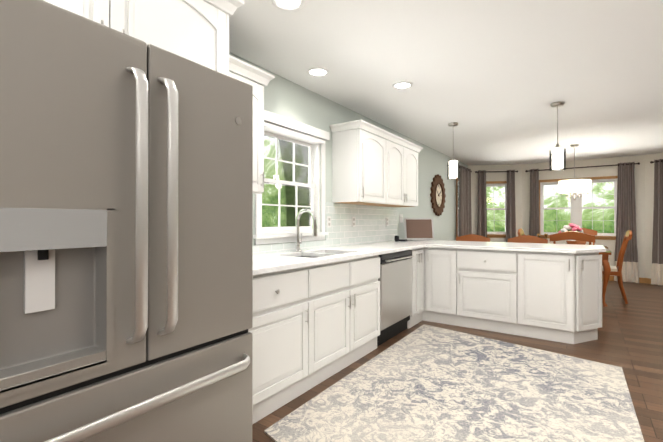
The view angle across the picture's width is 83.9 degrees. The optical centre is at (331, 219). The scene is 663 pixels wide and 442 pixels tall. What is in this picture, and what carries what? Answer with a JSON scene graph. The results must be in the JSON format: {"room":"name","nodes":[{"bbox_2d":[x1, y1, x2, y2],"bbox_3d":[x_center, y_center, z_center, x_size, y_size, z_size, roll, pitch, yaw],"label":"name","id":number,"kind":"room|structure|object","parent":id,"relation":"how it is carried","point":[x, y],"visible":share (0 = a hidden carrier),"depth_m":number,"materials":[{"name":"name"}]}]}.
{"room":"kitchen","nodes":[
{"label":"kitchen","id":0,"kind":"room"},
{"bbox_2d":[229,52,467,245],"bbox_3d":[-0.317,-0.026,3.493,0.120,2.440,11.820,0,0,34],"label":"wall","id":1,"kind":"structure","parent":0,"point":[284,97],"depth_m":3.96,"materials":[{"name":"grey paint"}]},
{"bbox_2d":[43,0,130,35],"bbox_3d":[-1.284,-0.903,1.430,0.618,0.540,0.638,0,0,34],"label":"upper cabinet","id":2,"kind":"object","parent":1,"relation":"attached to","point":[114,14],"depth_m":1.45,"materials":[{"name":"white paint"}]},
{"bbox_2d":[131,0,230,76],"bbox_3d":[-0.988,-0.902,1.859,0.618,0.540,0.637,0,0,34],"label":"upper cabinet","id":3,"kind":"object","parent":1,"relation":"attached to","point":[197,31],"depth_m":1.76,"materials":[{"name":"white paint"}]},
{"bbox_2d":[231,56,266,193],"bbox_3d":[-0.759,-0.600,2.449,0.328,0.830,0.555,0,0,34],"label":"upper cabinet","id":4,"kind":"object","parent":1,"relation":"attached to","point":[258,78],"depth_m":2.53,"materials":[{"name":"white paint"}]},
{"bbox_2d":[253,110,329,244],"bbox_3d":[-0.371,-0.340,3.361,0.182,1.083,0.990,0,0,34],"label":"kitchen window","id":5,"kind":"structure","parent":1,"relation":"in","point":[297,145],"depth_m":3.43,"materials":[{"name":"white wood"}]},
{"bbox_2d":[253,202,396,254],"bbox_3d":[-0.064,0.052,3.737,0.014,0.465,3.470,0,0,34],"label":"backsplash","id":6,"kind":"structure","parent":1,"relation":"attached to","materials":[{"name":"white tile"}]},
{"bbox_2d":[331,120,390,207],"bbox_3d":[0.329,-0.580,4.032,0.328,0.800,0.656,0,0,34],"label":"upper cabinet","id":7,"kind":"object","parent":1,"relation":"attached to","point":[361,160],"depth_m":3.80,"materials":[{"name":"white paint"}]},
{"bbox_2d":[367,136,406,207],"bbox_3d":[0.620,-0.578,4.455,0.328,0.800,0.618,0,0,34],"label":"upper cabinet","id":8,"kind":"object","parent":1,"relation":"attached to","point":[398,153],"depth_m":4.46,"materials":[{"name":"white paint"}]},
{"bbox_2d":[399,214,402,222],"bbox_3d":[1.003,-0.020,5.291,0.013,0.120,0.120,0,0,34],"label":"switch plate","id":9,"kind":"object","parent":1,"relation":"attached to","point":[400,218],"visible":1,"depth_m":5.28,"materials":[{"name":"white plastic"}]},
{"bbox_2d":[407,140,418,206],"bbox_3d":[0.882,-0.577,4.836,0.328,0.800,0.550,0,0,34],"label":"upper cabinet","id":10,"kind":"object","parent":1,"relation":"attached to","point":[412,153],"depth_m":4.79,"materials":[{"name":"white paint"}]},
{"bbox_2d":[430,174,445,215],"bbox_3d":[1.912,-0.436,6.585,0.045,0.740,0.740,0,0,34],"label":"wall clock","id":11,"kind":"object","parent":1,"relation":"attached to","point":[437,195],"visible":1,"depth_m":6.55,"materials":[{"name":"brown wood"}]},
{"bbox_2d":[456,178,458,236],"bbox_3d":[2.720,-0.232,7.874,0.165,1.260,0.740,0,0,34],"label":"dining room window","id":12,"kind":"structure","parent":1,"relation":"in","point":[457,203],"depth_m":7.58,"materials":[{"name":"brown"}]},
{"bbox_2d":[457,165,471,236],"bbox_3d":[2.782,0.049,7.757,0.152,2.293,0.924,0,0,34],"label":"curtain","id":13,"kind":"object","parent":1,"relation":"attached to","point":[465,222],"visible":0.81,"depth_m":7.61,"materials":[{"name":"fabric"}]},
{"bbox_2d":[203,0,662,164],"bbox_3d":[2.629,-1.302,1.940,7.100,0.100,12.950,0,0,34],"label":"ceiling","id":14,"kind":"structure","parent":0,"point":[494,79],"depth_m":3.00,"materials":[{"name":"white paint"}]},
{"bbox_2d":[272,0,304,10],"bbox_3d":[-0.245,-1.245,2.101,0.190,0.011,0.190,0,0,34],"label":"recessed light","id":15,"kind":"object","parent":14,"relation":"in","point":[288,5],"visible":0.96,"depth_m":2.14,"materials":[{"name":"white"}]},
{"bbox_2d":[307,67,328,76],"bbox_3d":[-0.115,-1.241,3.103,0.190,0.011,0.190,0,0,34],"label":"recessed light","id":16,"kind":"object","parent":14,"relation":"in","point":[317,71],"visible":0.98,"depth_m":3.10,"materials":[{"name":"white"}]},
{"bbox_2d":[392,81,412,89],"bbox_3d":[0.655,-1.240,3.411,0.190,0.011,0.190,0,0,34],"label":"recessed light","id":17,"kind":"object","parent":14,"relation":"in","point":[401,85],"visible":0.98,"depth_m":3.42,"materials":[{"name":"white"}]},
{"bbox_2d":[447,122,458,178],"bbox_3d":[1.570,-0.884,4.759,0.150,0.714,0.150,0,0,34],"label":"pendant light","id":18,"kind":"object","parent":14,"relation":"hanging from","point":[452,169],"visible":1,"depth_m":4.72,"materials":[{"name":"white glass"}]},
{"bbox_2d":[549,101,565,170],"bbox_3d":[2.413,-0.887,3.937,0.150,0.714,0.150,0,0,34],"label":"pendant light","id":19,"kind":"object","parent":14,"relation":"hanging from","point":[556,159],"visible":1,"depth_m":3.92,"materials":[{"name":"white glass"}]},
{"bbox_2d":[558,144,590,199],"bbox_3d":[4.025,-0.777,6.105,0.456,0.919,0.456,0,0,34],"label":"chandelier","id":20,"kind":"object","parent":14,"relation":"hanging from","point":[575,185],"visible":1,"depth_m":5.96,"materials":[{"name":"white fabric"}]},
{"bbox_2d":[252,280,662,441],"bbox_3d":[2.629,1.238,1.931,7.100,0.100,12.950,0,0,34],"label":"floor","id":21,"kind":"structure","parent":0,"point":[629,340],"depth_m":3.42,"materials":[{"name":"brown wood"}]},
{"bbox_2d":[0,0,252,441],"bbox_3d":[-0.988,0.292,1.475,1.047,1.790,0.955,0,0,34],"label":"fridge","id":22,"kind":"object","parent":21,"relation":"on","point":[126,237],"visible":1,"depth_m":1.14,"materials":[{"name":"stainless steel"},{"name":"aluminium"}]},
{"bbox_2d":[248,264,326,424],"bbox_3d":[-0.555,0.753,2.483,0.620,0.875,0.850,0,0,34],"label":"base cabinet","id":23,"kind":"object","parent":21,"relation":"on","point":[289,329],"depth_m":2.35,"materials":[{"name":"white paint"}]},
{"bbox_2d":[253,244,426,275],"bbox_3d":[0.025,0.348,3.305,0.645,0.130,2.859,0,0,34],"label":"countertop","id":24,"kind":"structure","parent":23,"relation":"on","point":[266,262],"depth_m":2.98,"materials":[{"name":"white stone"}]},
{"bbox_2d":[291,208,318,251],"bbox_3d":[-0.216,0.091,3.243,0.244,0.381,0.107,0,0,34],"label":"faucet","id":25,"kind":"object","parent":24,"relation":"on","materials":[{"name":"silver metal"}]},
{"bbox_2d":[311,252,362,283],"bbox_3d":[0.011,0.422,3.281,0.406,0.208,0.341,0,0,34],"label":"sink","id":26,"kind":"object","parent":24,"relation":"in","point":[349,270],"depth_m":2.99,"materials":[{"name":"white"}]},
{"bbox_2d":[327,284,370,378],"bbox_3d":[-0.080,0.892,3.121,0.467,0.600,0.740,0,0,34],"label":"base cabinet","id":27,"kind":"object","parent":21,"relation":"on","point":[348,305],"depth_m":2.94,"materials":[{"name":"white paint"}]},
{"bbox_2d":[351,248,414,351],"bbox_3d":[0.411,0.757,3.888,0.620,0.875,0.860,0,0,34],"label":"base cabinet","id":28,"kind":"object","parent":21,"relation":"on","point":[358,282],"depth_m":3.58,"materials":[{"name":"white paint"}]},
{"bbox_2d":[377,250,413,345],"bbox_3d":[0.440,0.760,3.877,0.649,0.870,0.745,0,0,34],"label":"dishwasher","id":29,"kind":"object","parent":28,"relation":"in","point":[396,266],"depth_m":3.67,"materials":[{"name":"silver metal"}]},
{"bbox_2d":[415,248,426,324],"bbox_3d":[0.739,0.759,4.366,0.620,0.875,0.399,0,0,34],"label":"base cabinet","id":30,"kind":"object","parent":21,"relation":"on","point":[420,253],"depth_m":4.26,"materials":[{"name":"white paint"}]},
{"bbox_2d":[431,248,462,326],"bbox_3d":[1.462,0.759,4.473,0.410,0.875,0.644,0,0,34],"label":"base cabinet","id":31,"kind":"object","parent":21,"relation":"on","point":[446,263],"depth_m":4.19,"materials":[{"name":"white paint"}]},
{"bbox_2d":[264,324,643,441],"bbox_3d":[0.926,1.185,2.428,1.790,0.011,3.040,0,0,34],"label":"rug","id":32,"kind":"object","parent":21,"relation":"on","point":[425,383],"visible":1,"depth_m":2.42,"materials":[{"name":"beige fabric"}]},
{"bbox_2d":[456,234,489,241],"bbox_3d":[1.987,0.714,5.360,0.546,0.991,0.597,0,0,34],"label":"chair","id":33,"kind":"object","parent":21,"relation":"on","point":[472,237],"visible":0.06,"depth_m":5.57,"materials":[{"name":"brown wood"}]},
{"bbox_2d":[463,248,526,336],"bbox_3d":[1.833,0.758,4.218,0.730,0.875,0.644,0,0,34],"label":"base cabinet","id":34,"kind":"object","parent":21,"relation":"on","point":[494,283],"depth_m":3.90,"materials":[{"name":"white paint"}]},
{"bbox_2d":[379,240,605,255],"bbox_3d":[1.815,0.304,4.410,2.346,0.035,0.990,0,0,34],"label":"countertop","id":35,"kind":"structure","parent":34,"relation":"on","point":[584,250],"depth_m":3.99,"materials":[{"name":"white stone"}]},
{"bbox_2d":[394,218,433,240],"bbox_3d":[1.140,0.131,5.026,0.385,0.312,0.583,0,0,34],"label":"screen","id":36,"kind":"object","parent":35,"relation":"on","point":[419,229],"visible":1,"depth_m":5.13,"materials":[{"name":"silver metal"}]},
{"bbox_2d":[518,229,524,235],"bbox_3d":[3.519,0.681,6.266,0.597,1.061,0.546,0,0,34],"label":"chair","id":37,"kind":"object","parent":21,"relation":"on","point":[520,232],"visible":0.21,"depth_m":6.32,"materials":[{"name":"brown wood"}]},
{"bbox_2d":[508,235,547,242],"bbox_3d":[2.619,0.712,4.937,0.547,0.991,0.611,0,0,34],"label":"chair","id":38,"kind":"object","parent":21,"relation":"on","point":[526,239],"visible":0.08,"depth_m":5.16,"materials":[{"name":"brown wood"}]},
{"bbox_2d":[523,252,574,343],"bbox_3d":[2.257,0.757,3.926,0.540,0.875,0.644,0,0,34],"label":"base cabinet","id":39,"kind":"object","parent":21,"relation":"on","point":[550,275],"depth_m":3.61,"materials":[{"name":"white paint"}]},
{"bbox_2d":[550,231,594,244],"bbox_3d":[3.248,0.677,4.971,0.546,1.061,0.597,0,0,34],"label":"chair","id":40,"kind":"object","parent":21,"relation":"on","point":[572,235],"visible":0.23,"depth_m":4.74,"materials":[{"name":"brown wood"}]},
{"bbox_2d":[570,228,596,244],"bbox_3d":[4.532,0.683,6.698,0.546,1.061,0.597,0,0,34],"label":"chair","id":41,"kind":"object","parent":21,"relation":"on","point":[590,231],"visible":0.08,"depth_m":6.85,"materials":[{"name":"brown wood"}]},
{"bbox_2d":[575,252,601,343],"bbox_3d":[2.554,0.757,3.723,0.290,0.875,0.644,0,0,34],"label":"base cabinet","id":42,"kind":"object","parent":21,"relation":"on","point":[588,269],"depth_m":3.57,"materials":[{"name":"white paint"}]},
{"bbox_2d":[599,246,611,306],"bbox_3d":[3.833,0.827,5.892,0.958,0.766,1.508,0,0,34],"label":"dining table","id":43,"kind":"object","parent":21,"relation":"on","point":[606,266],"visible":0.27,"depth_m":5.07,"materials":[{"name":"brown wood"}]},
{"bbox_2d":[558,223,583,243],"bbox_3d":[3.794,0.248,5.862,0.398,0.386,0.383,0,0,34],"label":"flower centerpiece","id":44,"kind":"object","parent":43,"relation":"on","point":[572,227],"visible":0.38,"depth_m":5.81,"materials":[{"name":"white plant"}]},
{"bbox_2d":[602,230,631,303],"bbox_3d":[4.128,0.679,5.544,0.597,1.061,0.546,0,0,34],"label":"chair","id":45,"kind":"object","parent":21,"relation":"on","point":[616,270],"visible":0.52,"depth_m":5.30,"materials":[{"name":"brown wood"}]},
{"bbox_2d":[468,164,521,241],"bbox_3d":[3.691,-0.010,8.322,1.218,2.440,0.120,0,0,6],"label":"wall","id":46,"kind":"structure","parent":0,"point":[496,176],"depth_m":8.26,"materials":[{"name":"beige paint"}]},
{"bbox_2d":[475,170,517,241],"bbox_3d":[3.652,0.051,8.186,0.914,2.293,0.151,0,0,6],"label":"curtain","id":47,"kind":"object","parent":46,"relation":"attached to","point":[510,218],"visible":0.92,"depth_m":8.15,"materials":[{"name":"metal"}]},
{"bbox_2d":[486,181,506,237],"bbox_3d":[3.668,-0.230,8.302,0.740,1.260,0.165,0,0,6],"label":"bay window","id":48,"kind":"structure","parent":46,"relation":"in","point":[493,184],"depth_m":8.30,"materials":[{"name":"white wood"}]},
{"bbox_2d":[522,155,644,277],"bbox_3d":[5.135,-0.013,7.657,2.190,2.440,0.120,0,0,34],"label":"wall","id":49,"kind":"structure","parent":0,"point":[610,171],"depth_m":7.39,"materials":[{"name":"beige paint"}]},
{"bbox_2d":[539,178,573,237],"bbox_3d":[4.801,-0.232,7.860,0.750,1.260,0.165,0,0,34],"label":"bay window","id":50,"kind":"structure","parent":49,"relation":"in","point":[542,183],"depth_m":7.95,"materials":[{"name":"white wood"}]},
{"bbox_2d":[525,162,639,282],"bbox_3d":[5.057,0.049,7.543,1.934,2.293,0.150,0,0,34],"label":"curtain","id":51,"kind":"object","parent":49,"relation":"attached to","point":[626,213],"visible":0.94,"depth_m":7.10,"materials":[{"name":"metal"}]},
{"bbox_2d":[573,176,617,239],"bbox_3d":[5.380,-0.233,7.462,0.805,1.260,0.165,0,0,34],"label":"bay window","id":52,"kind":"structure","parent":49,"relation":"in","point":[578,207],"depth_m":7.44,"materials":[{"name":"white wood"}]},
{"bbox_2d":[602,275,644,282],"bbox_3d":[5.097,1.157,7.597,2.090,0.100,0.012,0,0,34],"label":"baseboard","id":53,"kind":"structure","parent":49,"relation":"attached to","point":[641,280],"depth_m":7.18,"materials":[{"name":"brown wood"}]},
{"bbox_2d":[645,153,662,278],"bbox_3d":[6.273,-0.016,6.547,0.120,2.440,1.218,0,0,-27],"label":"wall","id":54,"kind":"structure","parent":0,"point":[649,187],"depth_m":6.95,"materials":[{"name":"beige paint"}]},
{"bbox_2d":[645,278,656,284],"bbox_3d":[6.224,1.154,6.490,0.012,0.100,1.168,0,0,-27],"label":"baseboard","id":55,"kind":"structure","parent":54,"relation":"attached to","point":[647,280],"depth_m":6.95,"materials":[{"name":"brown wood"}]},
{"bbox_2d":[650,159,662,284],"bbox_3d":[6.162,0.045,6.460,0.150,2.293,0.914,0,0,-27],"label":"curtain","id":56,"kind":"object","parent":54,"relation":"attached to","point":[657,269],"visible":1,"depth_m":6.76,"materials":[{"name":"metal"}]},
{"label":"outside","id":57,"kind":"structure","parent":0,"visible":0},
{"bbox_2d":[262,136,613,232],"bbox_3d":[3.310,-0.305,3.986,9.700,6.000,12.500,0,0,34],"label":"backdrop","id":58,"kind":"structure","parent":57,"point":[548,215],"depth_m":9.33,"materials":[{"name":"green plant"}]}
]}

